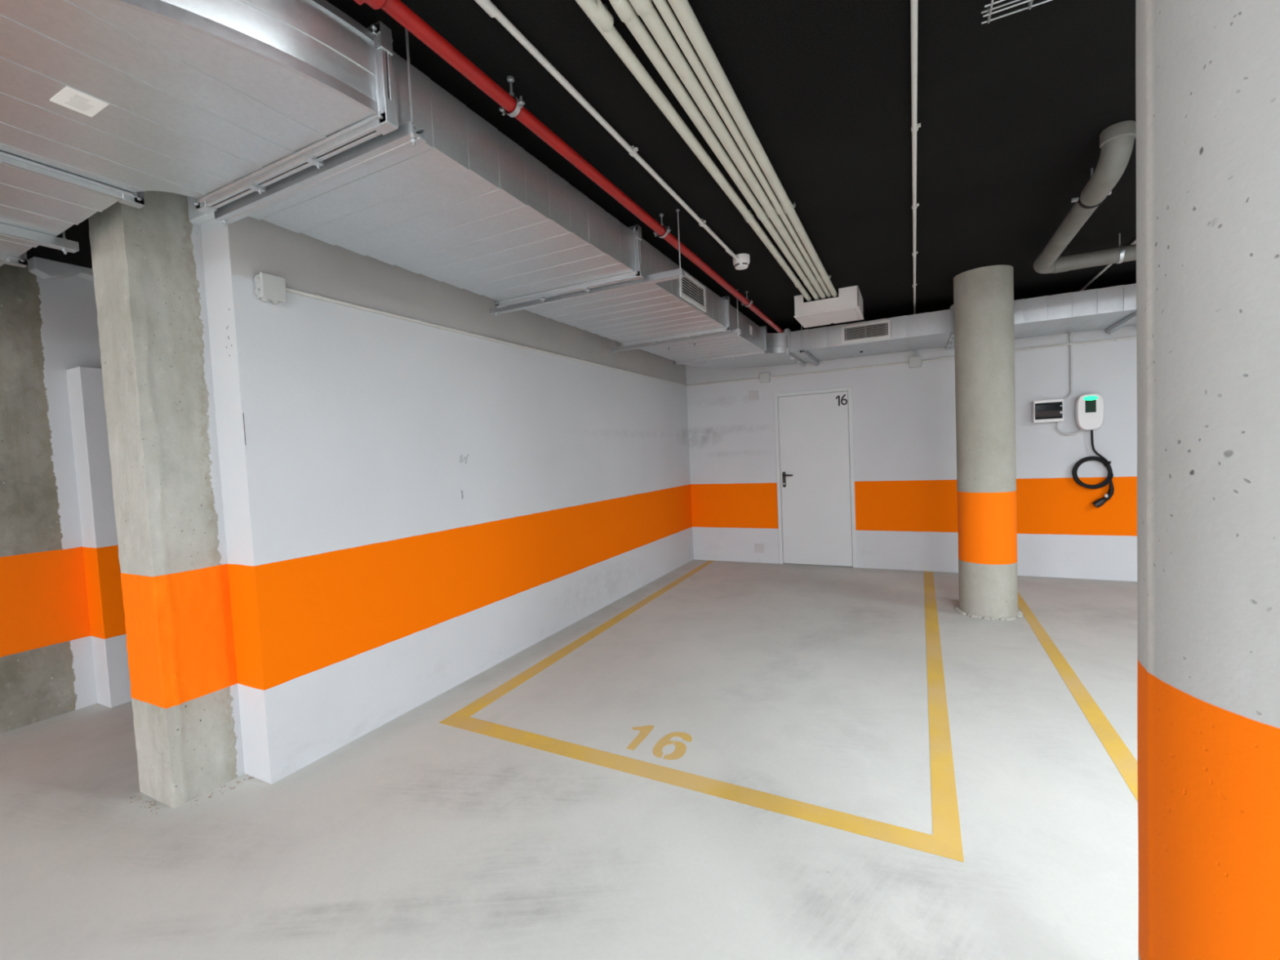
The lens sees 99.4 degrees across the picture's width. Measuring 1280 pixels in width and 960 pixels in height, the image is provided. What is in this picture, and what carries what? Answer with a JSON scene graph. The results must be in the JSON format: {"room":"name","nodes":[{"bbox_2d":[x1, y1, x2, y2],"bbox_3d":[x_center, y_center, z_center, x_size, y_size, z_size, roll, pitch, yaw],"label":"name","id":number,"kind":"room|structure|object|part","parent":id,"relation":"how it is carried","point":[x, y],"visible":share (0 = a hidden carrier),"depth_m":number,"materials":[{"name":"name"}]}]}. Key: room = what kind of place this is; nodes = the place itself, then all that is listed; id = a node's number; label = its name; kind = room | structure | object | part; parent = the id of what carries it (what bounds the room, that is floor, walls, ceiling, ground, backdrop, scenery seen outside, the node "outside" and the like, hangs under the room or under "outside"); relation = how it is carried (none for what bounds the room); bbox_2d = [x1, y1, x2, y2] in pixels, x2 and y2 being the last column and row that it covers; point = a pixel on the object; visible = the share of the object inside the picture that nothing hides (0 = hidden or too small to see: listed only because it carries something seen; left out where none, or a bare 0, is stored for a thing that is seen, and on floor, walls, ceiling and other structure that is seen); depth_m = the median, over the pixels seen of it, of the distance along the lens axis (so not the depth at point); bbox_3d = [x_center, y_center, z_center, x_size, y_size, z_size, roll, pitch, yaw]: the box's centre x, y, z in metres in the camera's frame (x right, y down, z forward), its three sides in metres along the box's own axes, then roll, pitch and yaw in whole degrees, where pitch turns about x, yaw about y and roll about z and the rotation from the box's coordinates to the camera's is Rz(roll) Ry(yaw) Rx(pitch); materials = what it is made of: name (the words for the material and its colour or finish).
{"room":"parking garage","nodes":[
{"label":"parking garage","id":0,"kind":"room"},
{"bbox_2d":[0,263,102,733],"bbox_3d":[-3.027,-0.024,4.546,0.300,2.700,7.790,-1,3,27],"label":"wall","id":1,"kind":"structure","parent":0,"point":[49,328],"depth_m":3.20,"materials":[{"name":"concrete"}]},
{"bbox_2d":[27,256,93,281],"bbox_3d":[-3.331,-1.267,3.553,0.100,0.099,0.900,-1,3,27],"label":"trim","id":2,"kind":"structure","parent":1,"relation":"attached to","point":[44,268],"depth_m":3.21,"materials":[{"name":"white paint"}]},
{"bbox_2d":[66,366,131,707],"bbox_3d":[-2.206,0.202,5.618,0.190,2.075,5.170,-1,3,27],"label":"pillar","id":3,"kind":"structure","parent":1,"relation":"attached to","point":[85,384],"depth_m":3.31,"materials":[{"name":"white paint"}]},
{"bbox_2d":[200,216,693,784],"bbox_3d":[-0.639,-0.142,4.762,0.232,2.700,5.246,-1,3,27],"label":"wall","id":4,"kind":"structure","parent":0,"point":[411,508],"depth_m":3.08,"materials":[{"name":"white paint"}]},
{"bbox_2d":[186,195,214,224],"bbox_3d":[-1.880,-1.229,2.346,0.198,0.195,0.046,-1,3,27],"label":"trim","id":5,"kind":"structure","parent":4,"relation":"attached to","point":[195,216],"depth_m":2.35,"materials":[{"name":"white paint"}]},
{"bbox_2d":[253,271,286,303],"bbox_3d":[-1.665,-0.861,2.444,0.058,0.114,0.109,-1,3,27],"label":"junction box","id":6,"kind":"object","parent":4,"relation":"attached to","point":[268,287],"visible":1,"depth_m":2.42,"materials":[{"name":"grey plastic"}]},
{"bbox_2d":[285,286,759,386],"bbox_3d":[-0.107,-1.061,4.539,0.958,0.046,5.054,-1,3,27],"label":"conduit","id":7,"kind":"object","parent":4,"relation":"attached to","point":[317,295],"visible":0.98,"depth_m":3.48,"materials":[{"name":"white plastic"}]},
{"bbox_2d":[0,559,1138,959],"bbox_3d":[-0.425,1.513,0.201,17.000,0.200,13.790,-1,3,27],"label":"floor","id":8,"kind":"structure","parent":0,"point":[419,837],"depth_m":2.17,"materials":[{"name":"concrete"}]},
{"bbox_2d":[88,191,244,808],"bbox_3d":[-2.082,0.031,2.436,0.306,2.700,0.330,-1,3,27],"label":"concrete pillar","id":9,"kind":"structure","parent":8,"relation":"on","point":[148,268],"depth_m":2.32,"materials":[{"name":"grey concrete"}]},
{"bbox_2d":[127,774,253,813],"bbox_3d":[-1.983,1.381,2.370,0.504,0.004,0.196,-3,3,-18],"label":"debris","id":10,"kind":"object","parent":8,"relation":"on","point":[246,775],"visible":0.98,"depth_m":2.38,"materials":[{"name":"grey concrete"}]},
{"bbox_2d":[626,724,692,759],"bbox_3d":[0.080,1.275,2.655,0.341,0.001,0.257,-1,3,27],"label":"number","id":11,"kind":"object","parent":8,"relation":"on","point":[680,748],"visible":1,"depth_m":2.63,"materials":[{"name":"yellow paint"}]},
{"bbox_2d":[439,560,964,862],"bbox_3d":[0.996,1.153,4.393,2.548,0.001,4.557,-1,3,27],"label":"floor line","id":12,"kind":"object","parent":8,"relation":"on","point":[945,841],"visible":1,"depth_m":2.44,"materials":[{"name":"yellow paint"}]},
{"bbox_2d":[953,264,1023,620],"bbox_3d":[2.758,-0.269,4.329,0.457,2.714,0.423,-1,3,27],"label":"concrete column","id":13,"kind":"structure","parent":8,"relation":"on","point":[984,296],"depth_m":4.19,"materials":[{"name":"grey concrete"}]},
{"bbox_2d":[1017,592,1137,801],"bbox_3d":[2.657,1.119,3.490,0.096,0.001,4.670,-1,3,27],"label":"floor line","id":14,"kind":"object","parent":8,"relation":"on","point":[1123,759],"visible":0.4,"depth_m":2.75,"materials":[{"name":"yellow paint"}]},
{"bbox_2d":[1135,0,1279,959],"bbox_3d":[1.089,-0.037,0.820,0.501,2.700,0.501,-1,3,27],"label":"concrete column","id":15,"kind":"structure","parent":8,"relation":"on","point":[1207,72],"depth_m":0.80,"materials":[{"name":"grey concrete"}]},
{"bbox_2d":[26,0,1136,333],"bbox_3d":[-0.554,-1.311,0.070,17.000,0.060,13.790,-1,3,27],"label":"ceiling","id":16,"kind":"structure","parent":0,"point":[1014,109],"depth_m":2.19,"materials":[{"name":"black paint"}]},
{"bbox_2d":[0,223,79,254],"bbox_3d":[-2.602,-1.080,1.751,0.050,0.372,1.120,-1,3,27],"label":"hanger","id":17,"kind":"object","parent":16,"relation":"hanging from","point":[63,244],"visible":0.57,"depth_m":2.15,"materials":[{"name":"metal"}]},
{"bbox_3d":[-2.366,-1.112,2.219,0.008,0.372,0.008,-1,3,27],"label":"threaded rod","id":18,"kind":"part","parent":17,"relation":"part of","materials":[{"name":"metal"}]},
{"bbox_2d":[0,0,768,364],"bbox_3d":[-3.359,-1.152,4.703,7.610,0.289,5.562,-1,3,27],"label":"ventilation duct","id":19,"kind":"object","parent":17,"relation":"hanging from","point":[104,103],"visible":0.93,"depth_m":1.71,"materials":[{"name":"metal"}]},
{"bbox_2d":[679,269,706,311],"bbox_3d":[0.363,-1.285,3.696,0.010,0.178,0.475,-1,3,27],"label":"grille","id":20,"kind":"object","parent":19,"relation":"attached to","point":[691,291],"depth_m":3.69,"materials":[{"name":"white metal"}]},
{"bbox_2d":[213,28,426,226],"bbox_3d":[-1.115,-1.150,1.803,1.046,0.372,0.050,-1,3,27],"label":"hanger","id":21,"kind":"object","parent":16,"relation":"hanging from","point":[379,148],"visible":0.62,"depth_m":1.73,"materials":[{"name":"metal"}]},
{"bbox_3d":[-0.669,-1.159,1.578,0.008,0.372,0.008,-1,3,27],"label":"threaded rod","id":22,"kind":"part","parent":21,"relation":"part of","materials":[{"name":"metal"}]},
{"bbox_2d":[353,0,784,333],"bbox_3d":[-1.208,-1.199,0.335,0.105,0.129,13.460,-1,3,27],"label":"pipe","id":23,"kind":"object","parent":16,"relation":"attached to","point":[510,104],"visible":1,"depth_m":1.88,"materials":[{"name":"red metal"}]},
{"bbox_3d":[-0.439,-1.334,1.851,0.023,0.070,0.024,-1,3,27],"label":"rod","id":24,"kind":"part","parent":23,"relation":"part of","materials":[{"name":"metal"}]},
{"bbox_3d":[0.118,-1.410,2.956,0.023,0.070,0.024,-1,3,27],"label":"rod","id":25,"kind":"part","parent":23,"relation":"part of","materials":[{"name":"metal"}]},
{"bbox_2d":[488,208,685,317],"bbox_3d":[-0.369,-1.249,3.209,1.336,0.372,0.050,-1,3,27],"label":"hanger","id":26,"kind":"object","parent":16,"relation":"hanging from","point":[675,273],"visible":0.83,"depth_m":3.13,"materials":[{"name":"metal"}]},
{"bbox_3d":[0.211,-1.261,2.916,0.008,0.372,0.008,-1,3,27],"label":"threaded rod","id":27,"kind":"part","parent":26,"relation":"part of","materials":[{"name":"metal"}]},
{"bbox_2d":[474,0,737,259],"bbox_3d":[-1.719,-1.157,-1.057,0.047,0.037,10.515,-1,3,27],"label":"conduit","id":28,"kind":"object","parent":16,"relation":"attached to","point":[487,6],"visible":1,"depth_m":1.96,"materials":[{"name":"white plastic"}]},
{"bbox_2d":[611,289,742,353],"bbox_3d":[0.278,-1.346,4.674,1.195,0.372,0.050,-1,3,27],"label":"hanger","id":29,"kind":"object","parent":16,"relation":"hanging from","point":[735,331],"visible":0.73,"depth_m":4.62,"materials":[{"name":"metal"}]},
{"bbox_3d":[0.794,-1.357,4.414,0.008,0.372,0.008,-1,3,27],"label":"threaded rod","id":30,"kind":"part","parent":29,"relation":"part of","materials":[{"name":"metal"}]},
{"bbox_2d":[575,0,811,302],"bbox_3d":[-1.207,-1.191,-0.596,0.064,0.058,11.800,-1,3,27],"label":"conduit pipe","id":31,"kind":"object","parent":16,"relation":"attached to","point":[598,13],"visible":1,"depth_m":1.98,"materials":[{"name":"beige paint"}]},
{"bbox_2d":[608,0,819,300],"bbox_3d":[-1.139,-1.192,-0.631,0.047,0.058,11.800,-1,3,27],"label":"conduit pipe","id":32,"kind":"object","parent":16,"relation":"attached to","point":[624,10],"visible":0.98,"depth_m":2.00,"materials":[{"name":"beige paint"}]},
{"bbox_2d":[629,0,826,299],"bbox_3d":[-1.092,-1.192,-0.655,0.051,0.061,11.800,-1,3,27],"label":"conduit pipe","id":33,"kind":"object","parent":16,"relation":"attached to","point":[645,9],"visible":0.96,"depth_m":2.01,"materials":[{"name":"beige paint"}]},
{"bbox_2d":[652,0,831,297],"bbox_3d":[-1.051,-1.197,-0.675,0.037,0.054,11.800,-1,3,27],"label":"conduit pipe","id":34,"kind":"object","parent":16,"relation":"attached to","point":[662,6],"visible":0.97,"depth_m":2.02,"materials":[{"name":"beige paint"}]},
{"bbox_2d":[733,253,750,270],"bbox_3d":[0.682,-1.464,3.655,0.112,0.078,0.112,-1,3,27],"label":"smoke detector","id":35,"kind":"object","parent":16,"relation":"attached to","point":[743,261],"visible":0.99,"depth_m":3.61,"materials":[{"name":"white plastic"}]},
{"bbox_2d":[667,0,837,297],"bbox_3d":[-1.006,-1.194,-0.698,0.062,0.061,11.800,-1,3,27],"label":"conduit pipe","id":36,"kind":"object","parent":16,"relation":"attached to","point":[682,9],"visible":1,"depth_m":2.02,"materials":[{"name":"beige paint"}]},
{"bbox_2d":[799,324,818,366],"bbox_3d":[1.818,-1.465,5.826,0.050,0.382,0.940,-1,3,27],"label":"hanger","id":37,"kind":"object","parent":16,"relation":"hanging from","point":[806,354],"visible":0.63,"depth_m":5.66,"materials":[{"name":"metal"}]},
{"bbox_3d":[1.616,-1.437,5.425,0.008,0.382,0.008,-1,3,27],"label":"threaded rod","id":38,"kind":"part","parent":37,"relation":"part of","materials":[{"name":"metal"}]},
{"bbox_2d":[793,285,864,328],"bbox_3d":[1.669,-1.510,4.773,0.533,0.181,0.503,-1,3,27],"label":"ceiling box","id":39,"kind":"object","parent":16,"relation":"attached to","point":[847,306],"visible":0.98,"depth_m":4.62,"materials":[{"name":"grey plastic"}]},
{"bbox_3d":[1.669,-1.430,4.779,0.523,0.013,0.503,-1,3,27],"label":"lid","id":40,"kind":"part","parent":39,"relation":"part of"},
{"bbox_2d":[910,0,920,355],"bbox_3d":[-0.091,-1.094,-0.207,0.037,0.390,13.484,-1,3,27],"label":"conduit","id":41,"kind":"object","parent":16,"relation":"attached to","point":[914,128],"visible":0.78,"depth_m":2.18,"materials":[{"name":"white plastic"}]},
{"bbox_2d":[981,0,1052,24],"bbox_3d":[1.144,-1.385,1.482,0.350,0.077,0.126,-1,3,27],"label":"cable tray","id":42,"kind":"object","parent":16,"relation":"attached to","point":[988,11],"visible":1,"depth_m":1.57,"materials":[{"name":"metal"}]},
{"bbox_2d":[1033,120,1136,273],"bbox_3d":[4.016,-1.498,2.218,3.774,0.200,1.704,-1,3,27],"label":"drain pipe","id":43,"kind":"object","parent":16,"relation":"attached to","point":[1116,140],"visible":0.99,"depth_m":2.74,"materials":[{"name":"grey plastic"}]},
{"bbox_2d":[1033,254,1070,273],"bbox_3d":[2.782,-1.464,3.671,0.208,0.107,0.224,-1,3,27],"label":"pipe elbow","id":44,"kind":"object","parent":43,"relation":"attached to","point":[1062,264],"depth_m":3.66,"materials":[{"name":"grey plastic"}]},
{"bbox_3d":[3.135,-1.567,3.551,0.009,0.085,0.009,-2,3,4],"label":"rod","id":45,"kind":"part","parent":43,"relation":"part of","materials":[{"name":"metal"}]},
{"bbox_2d":[1106,311,1136,334],"bbox_3d":[4.161,-1.516,4.642,0.050,0.382,0.940,-1,3,27],"label":"hanger","id":46,"kind":"object","parent":16,"relation":"hanging from","point":[1131,317],"visible":0.38,"depth_m":4.71,"materials":[{"name":"metal"}]},
{"bbox_2d":[682,283,1136,368],"bbox_3d":[3.709,-1.464,4.822,6.870,0.281,1.043,-1,3,27],"label":"ventilation duct","id":47,"kind":"object","parent":46,"relation":"hanging from","point":[1091,309],"visible":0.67,"depth_m":5.09,"materials":[{"name":"metal"}]},
{"bbox_2d":[841,319,891,343],"bbox_3d":[2.163,-1.419,5.201,0.438,0.170,0.010,-1,3,27],"label":"grille","id":48,"kind":"object","parent":47,"relation":"attached to","point":[878,330],"depth_m":5.20,"materials":[{"name":"white metal"}]},
{"bbox_2d":[685,324,1137,581],"bbox_3d":[2.559,-0.354,6.191,17.000,2.700,0.200,-1,3,27],"label":"wall","id":49,"kind":"structure","parent":0,"point":[904,416],"depth_m":5.83,"materials":[{"name":"white paint"}]},
{"bbox_2d":[748,390,758,400],"bbox_3d":[1.386,-1.030,6.621,0.118,0.116,0.007,-1,3,27],"label":"cover plate","id":50,"kind":"object","parent":49,"relation":"attached to","point":[753,395],"visible":1,"depth_m":6.62,"materials":[{"name":"white plastic"}]},
{"bbox_2d":[754,542,764,552],"bbox_3d":[1.470,0.840,6.708,0.118,0.116,0.007,-1,3,27],"label":"cover plate","id":51,"kind":"object","parent":49,"relation":"attached to","point":[758,548],"visible":1,"depth_m":6.71,"materials":[{"name":"white plastic"}]},
{"bbox_2d":[759,372,770,382],"bbox_3d":[1.498,-1.231,6.526,0.122,0.116,0.049,-1,3,27],"label":"junction box","id":52,"kind":"object","parent":49,"relation":"attached to","point":[764,377],"visible":1,"depth_m":6.50,"materials":[{"name":"grey plastic"}]},
{"bbox_2d":[773,386,857,567],"bbox_3d":[2.050,-0.017,6.375,0.874,2.057,0.170,-1,3,27],"label":"door","id":53,"kind":"structure","parent":49,"relation":"in","point":[814,428],"depth_m":6.35,"materials":[{"name":"white metal"}]},
{"bbox_2d":[769,361,908,377],"bbox_3d":[2.224,-1.250,6.173,1.492,0.030,0.025,-1,3,27],"label":"conduit","id":54,"kind":"object","parent":49,"relation":"attached to","point":[905,362],"visible":1,"depth_m":6.14,"materials":[{"name":"white plastic"}]},
{"bbox_2d":[908,355,921,368],"bbox_3d":[2.939,-1.263,5.799,0.122,0.116,0.049,-1,3,27],"label":"junction box","id":55,"kind":"object","parent":49,"relation":"attached to","point":[914,361],"visible":1,"depth_m":5.78,"materials":[{"name":"grey plastic"}]},
{"bbox_2d":[921,336,1136,362],"bbox_3d":[4.959,-1.316,4.779,4.406,0.038,0.046,-1,3,27],"label":"conduit","id":56,"kind":"object","parent":49,"relation":"attached to","point":[1130,337],"visible":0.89,"depth_m":5.24,"materials":[{"name":"white plastic"}]},
{"bbox_2d":[1031,399,1082,435],"bbox_3d":[4.054,-0.605,5.254,0.413,0.351,0.097,-1,3,27],"label":"box","id":57,"kind":"object","parent":49,"relation":"attached to","point":[1042,411],"visible":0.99,"depth_m":5.26,"materials":[{"name":"white plastic"}]},
{"bbox_3d":[3.961,-0.669,5.267,0.237,0.215,0.020,-1,3,27],"label":"frame","id":58,"kind":"part","parent":57,"relation":"part of","materials":[{"name":"white plastic"}]},
{"bbox_2d":[1071,393,1114,508],"bbox_3d":[4.298,-0.274,5.154,0.312,1.089,0.103,-1,3,27],"label":"charger","id":59,"kind":"object","parent":49,"relation":"attached to","point":[1089,407],"visible":1,"depth_m":5.12,"materials":[{"name":"white plastic"}]},
{"bbox_2d":[1083,395,1097,400],"bbox_3d":[4.231,-0.768,5.099,0.110,0.042,0.005,-1,3,27],"label":"light","id":60,"kind":"object","parent":59,"relation":"on","point":[1085,397],"depth_m":5.10,"materials":[{"name":"green plastic"}]},
{"bbox_3d":[4.410,0.089,5.127,0.103,0.256,0.048,-1,3,27],"label":"plug handle","id":61,"kind":"part","parent":59,"relation":"part of","materials":[{"name":"black plastic"}]},
{"bbox_2d":[1063,239,1136,399],"bbox_3d":[3.302,-1.141,3.580,0.074,0.956,3.688,-1,3,26],"label":"conduit","id":62,"kind":"object","parent":49,"relation":"attached to","point":[1104,268],"visible":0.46,"depth_m":5.20,"materials":[{"name":"grey plastic"}]}
]}

